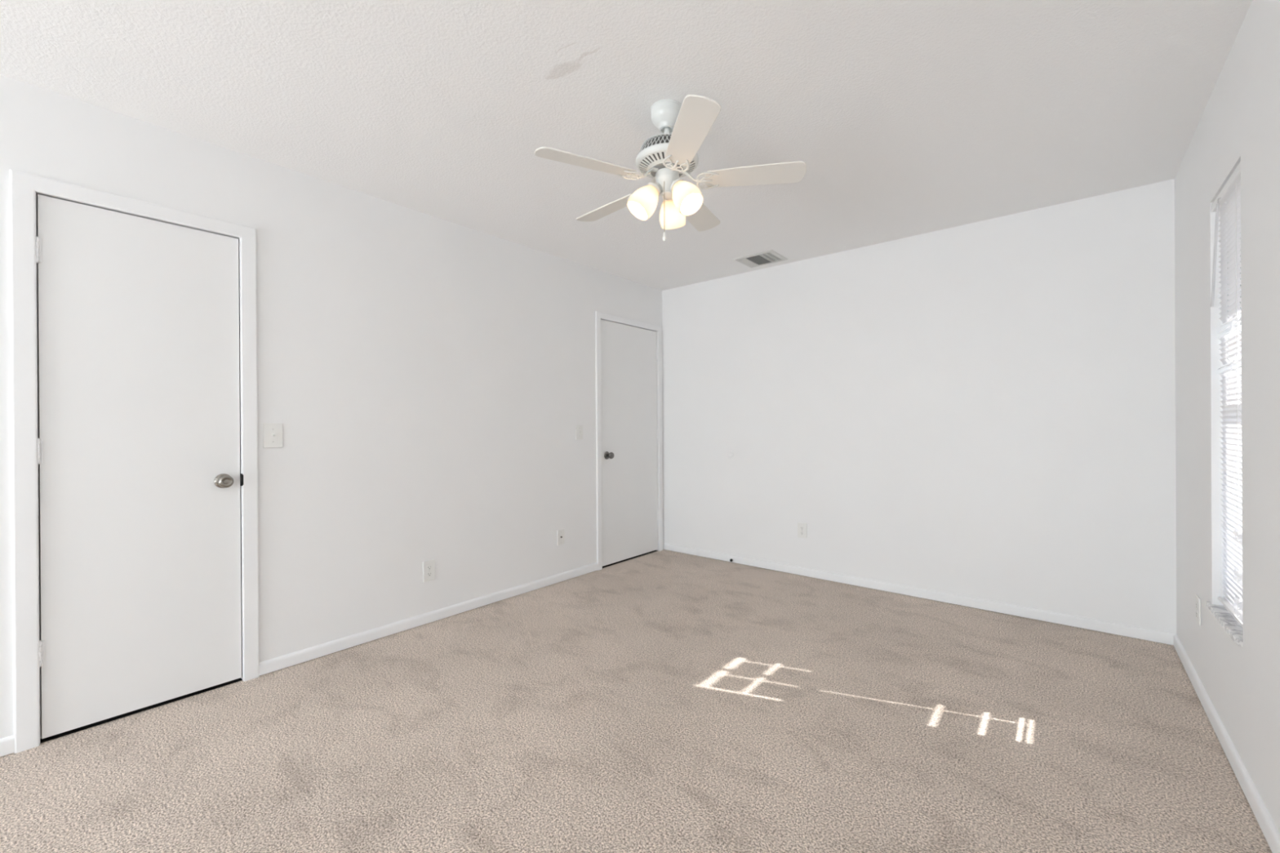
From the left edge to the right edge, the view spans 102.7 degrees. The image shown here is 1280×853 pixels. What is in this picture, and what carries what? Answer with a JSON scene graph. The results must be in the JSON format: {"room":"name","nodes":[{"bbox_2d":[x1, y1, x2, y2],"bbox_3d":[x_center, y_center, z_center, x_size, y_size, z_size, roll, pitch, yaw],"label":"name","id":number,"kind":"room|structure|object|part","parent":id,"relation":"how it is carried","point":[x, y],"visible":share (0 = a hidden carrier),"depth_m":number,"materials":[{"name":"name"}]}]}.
{"room":"empty bedroom","nodes":[
{"label":"empty bedroom","id":0,"kind":"room"},
{"bbox_2d":[0,75,663,738],"bbox_3d":[-2.538,-0.039,1.629,0.120,2.440,8.447,0,0,40],"label":"wall","id":1,"kind":"structure","parent":0,"point":[428,380],"depth_m":2.82,"materials":[{"name":"paint"}]},
{"bbox_2d":[0,734,14,756],"bbox_3d":[-3.724,1.157,0.099,0.013,0.059,4.566,0,0,40],"label":"baseboard","id":2,"kind":"structure","parent":1,"relation":"attached to","point":[6,744],"depth_m":1.83,"materials":[{"name":"paint"}]},
{"bbox_2d":[9,168,259,753],"bbox_3d":[-2.060,0.124,2.151,0.182,2.107,0.732,0,0,40],"label":"door","id":3,"kind":"structure","parent":1,"relation":"in","point":[134,322],"depth_m":2.08,"materials":[{"name":"paint"}]},
{"bbox_3d":[-1.862,0.246,2.297,0.065,0.065,0.065,0,0,40],"label":"knob","id":4,"kind":"part","parent":3,"relation":"part of","materials":[{"name":"silver metal"}]},
{"bbox_3d":[-1.847,0.246,2.374,0.044,0.056,0.012,0,0,40],"label":"strike plate","id":5,"kind":"part","parent":3,"relation":"part of","materials":[{"name":"black metal"}]},
{"bbox_2d":[262,423,282,448],"bbox_3d":[-1.757,0.043,2.454,0.021,0.117,0.079,0,0,40],"label":"light switch","id":6,"kind":"object","parent":1,"relation":"attached to","point":[272,433],"visible":1,"depth_m":2.45,"materials":[{"name":"plastic"}]},
{"bbox_2d":[259,562,598,675],"bbox_3d":[-1.069,1.137,3.277,0.013,0.059,2.262,0,0,40],"label":"baseboard","id":7,"kind":"structure","parent":1,"relation":"attached to","point":[283,661],"depth_m":2.94,"materials":[{"name":"paint"}]},
{"bbox_2d":[422,559,435,582],"bbox_3d":[-1.258,0.861,3.056,0.008,0.120,0.074,0,0,40],"label":"power outlet","id":8,"kind":"object","parent":1,"relation":"attached to","point":[428,566],"visible":1,"depth_m":3.05,"materials":[{"name":"plastic"}]},
{"bbox_2d":[426,564,431,569],"bbox_3d":[-1.256,0.841,3.054,0.002,0.025,0.033,0,0,40],"label":"socket","id":9,"kind":"object","parent":8,"relation":"attached to","point":[428,566],"depth_m":3.05,"materials":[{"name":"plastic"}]},
{"bbox_2d":[426,571,431,576],"bbox_3d":[-1.256,0.880,3.054,0.002,0.025,0.033,0,0,40],"label":"socket","id":10,"kind":"object","parent":8,"relation":"attached to","point":[428,573],"depth_m":3.05,"materials":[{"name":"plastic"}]},
{"bbox_2d":[557,528,564,545],"bbox_3d":[-0.592,0.832,3.848,0.016,0.112,0.066,0,0,40],"label":"cable jack","id":11,"kind":"object","parent":1,"relation":"attached to","point":[560,532],"visible":1,"depth_m":3.84,"materials":[{"name":"plastic"}]},
{"bbox_2d":[575,425,582,439],"bbox_3d":[-0.469,0.045,3.995,0.021,0.115,0.072,0,0,40],"label":"light switch","id":12,"kind":"object","parent":1,"relation":"attached to","point":[579,428],"visible":1,"depth_m":4.00,"materials":[{"name":"plastic"}]},
{"bbox_2d":[595,311,662,570],"bbox_3d":[-0.101,0.114,4.498,0.182,2.097,0.866,0,0,40],"label":"door","id":13,"kind":"structure","parent":1,"relation":"in","point":[628,352],"depth_m":4.45,"materials":[{"name":"paint"}]},
{"bbox_3d":[-0.251,0.239,4.226,0.065,0.065,0.065,0,0,40],"label":"knob","id":14,"kind":"part","parent":13,"relation":"part of","materials":[{"name":"grey metal"}]},
{"bbox_2d":[0,0,1252,290],"bbox_3d":[-1.458,-1.339,0.719,4.315,0.150,8.747,0,0,40],"label":"ceiling","id":15,"kind":"structure","parent":0,"point":[905,118],"depth_m":1.97,"materials":[{"name":"white paint"}]},
{"bbox_2d":[534,94,806,241],"bbox_3d":[0.093,-1.004,2.090,1.014,0.542,1.030,0,0,40],"label":"ceiling fan","id":16,"kind":"object","parent":15,"relation":"hanging from","point":[671,155],"visible":1,"depth_m":1.99,"materials":[{"name":"metal"}]},
{"bbox_3d":[-0.196,-0.981,1.901,0.390,0.030,0.116,0,0,-26],"label":"blade","id":17,"kind":"part","parent":16,"relation":"part of","materials":[{"name":"laminate"}]},
{"bbox_3d":[-0.133,-0.981,2.307,0.390,0.030,0.116,0,0,44],"label":"blade","id":18,"kind":"part","parent":16,"relation":"part of","materials":[{"name":"laminate"}]},
{"bbox_3d":[-0.013,-0.996,2.007,0.106,0.067,0.163,0,0,40],"label":"blade arm","id":19,"kind":"part","parent":16,"relation":"part of","materials":[{"name":"metal"}]},
{"bbox_3d":[0.021,-0.996,2.154,0.162,0.067,0.102,0,0,40],"label":"blade arm","id":20,"kind":"part","parent":16,"relation":"part of","materials":[{"name":"metal"}]},
{"bbox_3d":[0.009,-0.894,2.037,0.116,0.141,0.125,0,0,40],"label":"lamp shade","id":21,"kind":"part","parent":16,"relation":"part of","materials":[{"name":"white glass"}]},
{"bbox_2d":[638,133,671,153],"bbox_3d":[0.109,-1.096,2.062,0.251,0.048,0.251,0,0,40],"label":"grille","id":22,"kind":"object","parent":16,"relation":"attached to","point":[660,140],"depth_m":1.96,"materials":[{"name":"metal"}]},
{"bbox_3d":[0.058,-0.951,2.050,0.062,0.054,0.069,0,0,40],"label":"lamp arm","id":23,"kind":"part","parent":16,"relation":"part of","materials":[{"name":"metal"}]},
{"bbox_3d":[0.097,-0.874,2.031,0.004,0.218,0.006,0,0,40],"label":"pull chain","id":24,"kind":"part","parent":16,"relation":"part of","materials":[{"name":"gold metal"}]},
{"bbox_3d":[0.097,-0.752,2.029,0.015,0.037,0.015,0,0,40],"label":"chain knob","id":25,"kind":"part","parent":16,"relation":"part of","materials":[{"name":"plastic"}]},
{"bbox_3d":[0.134,-0.895,2.162,0.113,0.141,0.129,0,0,40],"label":"lamp shade","id":26,"kind":"part","parent":16,"relation":"part of","materials":[{"name":"white glass"}]},
{"bbox_3d":[0.129,-0.996,1.937,0.102,0.067,0.159,0,0,-9],"label":"blade arm","id":27,"kind":"part","parent":16,"relation":"part of","materials":[{"name":"metal"}]},
{"bbox_3d":[0.146,-0.951,2.022,0.069,0.053,0.062,0,0,9],"label":"lamp arm","id":28,"kind":"part","parent":16,"relation":"part of","materials":[{"name":"metal"}]},
{"bbox_3d":[0.180,-0.891,1.993,0.056,0.055,0.057,0,0,40],"label":"bulb","id":29,"kind":"part","parent":16,"relation":"part of","materials":[{"name":"white glass"}]},
{"bbox_3d":[0.181,-0.895,1.991,0.132,0.141,0.110,0,0,40],"label":"lamp shade","id":30,"kind":"part","parent":16,"relation":"part of","materials":[{"name":"white glass"}]},
{"bbox_3d":[0.168,-0.983,1.722,0.116,0.030,0.390,0,0,-8],"label":"blade","id":31,"kind":"part","parent":16,"relation":"part of","materials":[{"name":"laminate"}]},
{"bbox_3d":[0.235,-0.997,2.041,0.159,0.067,0.102,0,0,9],"label":"blade arm","id":32,"kind":"part","parent":16,"relation":"part of","materials":[{"name":"metal"}]},
{"bbox_3d":[0.268,-0.984,2.368,0.116,0.030,0.390,0,0,26],"label":"blade","id":33,"kind":"part","parent":16,"relation":"part of","materials":[{"name":"laminate"}]},
{"bbox_3d":[0.450,-0.985,2.006,0.390,0.030,0.116,0,0,8],"label":"blade","id":34,"kind":"part","parent":16,"relation":"part of","materials":[{"name":"laminate"}]},
{"bbox_2d":[733,249,787,267],"bbox_3d":[0.925,-1.273,3.919,0.315,0.020,0.280,0,0,40],"label":"ceiling vent","id":35,"kind":"object","parent":15,"relation":"in","point":[770,256],"visible":1,"depth_m":3.90,"materials":[{"name":"metal"}]},
{"bbox_2d":[0,549,1272,852],"bbox_3d":[-1.442,1.236,0.722,4.315,0.120,8.747,0,0,40],"label":"floor","id":36,"kind":"structure","parent":0,"point":[664,701],"depth_m":1.90,"materials":[{"name":"carpet"}]},
{"bbox_2d":[662,178,1176,644],"bbox_3d":[1.509,-0.066,3.850,3.485,2.440,0.150,0,0,40],"label":"wall","id":37,"kind":"structure","parent":0,"point":[985,410],"depth_m":3.31,"materials":[{"name":"paint"}]},
{"bbox_2d":[797,522,806,538],"bbox_3d":[1.256,0.805,3.963,0.072,0.115,0.008,0,0,40],"label":"power outlet","id":38,"kind":"object","parent":37,"relation":"attached to","point":[802,527],"visible":1,"depth_m":3.96,"materials":[{"name":"plastic"}]},
{"bbox_2d":[664,542,1176,645],"bbox_3d":[1.516,1.120,3.745,3.348,0.059,0.013,0,0,40],"label":"baseboard","id":39,"kind":"structure","parent":37,"relation":"attached to","point":[1157,636],"depth_m":3.30,"materials":[{"name":"paint"}]},
{"bbox_2d":[1174,0,1279,832],"bbox_3d":[0.148,-0.052,-0.615,0.150,2.440,8.747,0,0,40],"label":"wall","id":40,"kind":"structure","parent":0,"point":[1239,122],"depth_m":1.68,"materials":[{"name":"paint"}]},
{"bbox_2d":[1195,594,1200,625],"bbox_3d":[2.410,0.792,2.211,0.008,0.115,0.070,0,0,40],"label":"cover plate","id":41,"kind":"object","parent":40,"relation":"attached to","point":[1197,598],"visible":1,"depth_m":2.20,"materials":[{"name":"plastic"}]},
{"bbox_2d":[1206,601,1242,647],"bbox_3d":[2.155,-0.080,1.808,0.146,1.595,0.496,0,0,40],"label":"window sill","id":42,"kind":"structure","parent":40,"relation":"in","point":[1222,615],"depth_m":1.83,"materials":[{"name":"stone"}]},
{"bbox_2d":[1173,634,1279,852],"bbox_3d":[0.089,1.134,-0.566,0.013,0.059,8.434,0,0,40],"label":"baseboard","id":43,"kind":"structure","parent":40,"relation":"attached to","point":[1272,835],"depth_m":1.70,"materials":[{"name":"paint"}]},
{"bbox_2d":[1210,161,1242,626],"bbox_3d":[2.107,-0.096,1.826,0.046,1.543,0.456,0,0,40],"label":"window","id":44,"kind":"structure","parent":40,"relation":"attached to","point":[1229,215],"depth_m":1.86,"materials":[{"name":"plastic"}]},
{"bbox_3d":[2.201,-0.088,1.940,0.002,1.504,0.001,0,0,40],"label":"ladder cord","id":45,"kind":"part","parent":44,"relation":"part of","materials":[{"name":"fabric"}]},
{"bbox_3d":[2.123,0.670,1.822,0.022,0.012,0.440,0,0,40],"label":"rail","id":46,"kind":"part","parent":44,"relation":"part of","materials":[{"name":"plastic"}]},
{"bbox_3d":[2.047,-0.087,1.756,0.002,1.504,0.001,0,0,40],"label":"ladder cord","id":47,"kind":"part","parent":44,"relation":"part of","materials":[{"name":"fabric"}]}
]}

